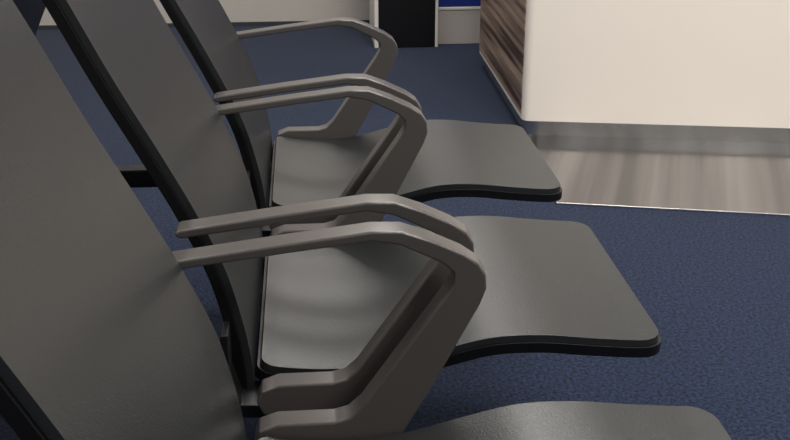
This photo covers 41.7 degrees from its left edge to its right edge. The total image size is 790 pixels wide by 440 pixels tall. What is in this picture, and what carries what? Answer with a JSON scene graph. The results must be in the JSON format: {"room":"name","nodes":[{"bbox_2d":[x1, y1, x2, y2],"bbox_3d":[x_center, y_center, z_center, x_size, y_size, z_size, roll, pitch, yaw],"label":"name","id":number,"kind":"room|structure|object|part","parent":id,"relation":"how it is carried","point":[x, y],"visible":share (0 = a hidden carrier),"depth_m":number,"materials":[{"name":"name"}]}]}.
{"room":"waiting room","nodes":[
{"label":"waiting room","id":0,"kind":"room"},
{"bbox_2d":[39,0,369,24],"bbox_3d":[0.019,-2.440,5.168,11.000,2.900,0.130,-2,22,-4],"label":"wall","id":1,"kind":"structure","parent":0,"point":[236,10],"depth_m":5.58,"materials":[{"name":"grey paint"}]},
{"bbox_2d":[37,20,369,29],"bbox_3d":[0.025,-1.080,5.646,11.000,0.020,0.015,-2,22,-4],"label":"baseboard","id":2,"kind":"structure","parent":1,"relation":"attached to","point":[269,23],"depth_m":5.58,"materials":[{"name":"grey"}]},
{"bbox_2d":[0,25,789,439],"bbox_3d":[0.382,0.552,1.752,11.000,0.050,8.750,-2,22,-4],"label":"floor","id":3,"kind":"structure","parent":0,"point":[714,287],"depth_m":2.71,"materials":[{"name":"carpet"}]},
{"bbox_2d":[116,165,156,187],"bbox_3d":[-0.508,0.356,1.702,1.310,0.352,1.765,-2,22,-4],"label":"support frame","id":4,"kind":"object","parent":3,"relation":"on","point":[136,176],"visible":0.02,"depth_m":2.40,"materials":[{"name":"black metal"}]},
{"bbox_2d":[13,0,45,34],"bbox_3d":[-1.008,-0.324,2.002,0.845,0.678,0.541,-2,22,-4],"label":"seat","id":5,"kind":"object","parent":4,"relation":"on","point":[32,11],"visible":0.15,"depth_m":2.09,"materials":[{"name":"black"}]},
{"bbox_2d":[42,0,660,417],"bbox_3d":[-0.055,-0.126,1.520,0.845,0.678,0.554,-2,22,-4],"label":"seat","id":6,"kind":"object","parent":4,"relation":"on","point":[315,327],"visible":0.88,"depth_m":1.50,"materials":[{"name":"black plastic"}]},
{"bbox_3d":[-0.129,-0.081,1.814,0.368,0.304,0.034,-2,22,-4],"label":"armrest","id":7,"kind":"part","parent":6,"relation":"part of","materials":[{"name":"grey plastic"}]},
{"bbox_3d":[-0.085,0.115,1.334,0.368,0.304,0.034,-2,22,-4],"label":"armrest","id":8,"kind":"part","parent":6,"relation":"part of","materials":[{"name":"grey plastic"}]},
{"bbox_2d":[159,0,561,236],"bbox_3d":[-0.105,-0.353,2.073,0.845,0.678,0.541,-2,22,-4],"label":"seat","id":9,"kind":"object","parent":4,"relation":"on","point":[455,158],"visible":0.84,"depth_m":2.11,"materials":[{"name":"black"}]},
{"bbox_3d":[-0.179,-0.305,2.361,0.368,0.304,0.034,-2,22,-4],"label":"armrest","id":10,"kind":"part","parent":9,"relation":"part of","materials":[{"name":"grey plastic"}]},
{"bbox_3d":[-0.136,-0.114,1.893,0.368,0.304,0.034,-2,22,-4],"label":"armrest","id":11,"kind":"part","parent":9,"relation":"part of","materials":[{"name":"grey plastic"}]},
{"bbox_2d":[0,0,731,439],"bbox_3d":[-0.004,0.103,0.959,0.845,0.678,0.547,-2,22,-4],"label":"seat","id":12,"kind":"object","parent":4,"relation":"on","point":[105,334],"visible":1,"depth_m":1.02,"materials":[{"name":"black plastic"}]},
{"bbox_3d":[-0.077,0.150,1.249,0.368,0.304,0.034,-2,22,-4],"label":"armrest","id":13,"kind":"part","parent":12,"relation":"part of","materials":[{"name":"grey plastic"}]},
{"bbox_2d":[369,0,438,47],"bbox_3d":[0.039,-1.524,5.040,0.312,1.300,0.400,-2,22,-4],"label":"kiosk","id":14,"kind":"object","parent":3,"relation":"on","point":[411,23],"visible":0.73,"depth_m":5.05,"materials":[{"name":"black"}]},
{"bbox_3d":[-0.107,-1.519,5.029,0.020,1.300,0.400,-2,22,-4],"label":"trim","id":15,"kind":"part","parent":14,"relation":"part of","materials":[{"name":"white"}]},
{"bbox_3d":[0.187,-1.529,5.052,0.014,1.300,0.400,-2,22,-4],"label":"trim","id":16,"kind":"part","parent":14,"relation":"part of","materials":[{"name":"white"}]},
{"bbox_2d":[438,0,480,43],"bbox_3d":[0.526,-1.550,5.104,0.655,1.300,0.345,-2,22,-4],"label":"wall","id":17,"kind":"structure","parent":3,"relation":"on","point":[458,20],"depth_m":5.14,"materials":[{"name":"grey paint"}]},
{"bbox_3d":[0.526,-1.637,5.071,0.655,1.115,0.340,-2,22,-4],"label":"panel","id":18,"kind":"part","parent":17,"relation":"part of","materials":[{"name":"blue"}]},
{"bbox_2d":[479,0,789,142],"bbox_3d":[1.337,-0.981,3.956,1.854,1.104,1.429,-2,22,-4],"label":"counter","id":19,"kind":"object","parent":3,"relation":"on","point":[712,70],"depth_m":3.64,"materials":[{"name":"beige laminate"}]},
{"bbox_3d":[0.426,-1.034,4.054,0.031,0.978,1.025,-2,22,-4],"label":"wood panel","id":20,"kind":"part","parent":19,"relation":"part of","materials":[{"name":"brown wood"}]},
{"bbox_2d":[527,134,789,213],"bbox_3d":[1.434,-0.135,3.356,1.991,0.006,0.796,2,22,5],"label":"wood floor","id":21,"kind":"structure","parent":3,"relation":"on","point":[741,176],"depth_m":3.39,"materials":[{"name":"grey wood"}]},
{"bbox_2d":[556,202,789,216],"bbox_3d":[1.437,0.002,3.021,1.916,0.007,0.005,3,22,8],"label":"trim","id":22,"kind":"structure","parent":3,"relation":"on","point":[557,203],"depth_m":3.10,"materials":[{"name":"metal"}]}
]}

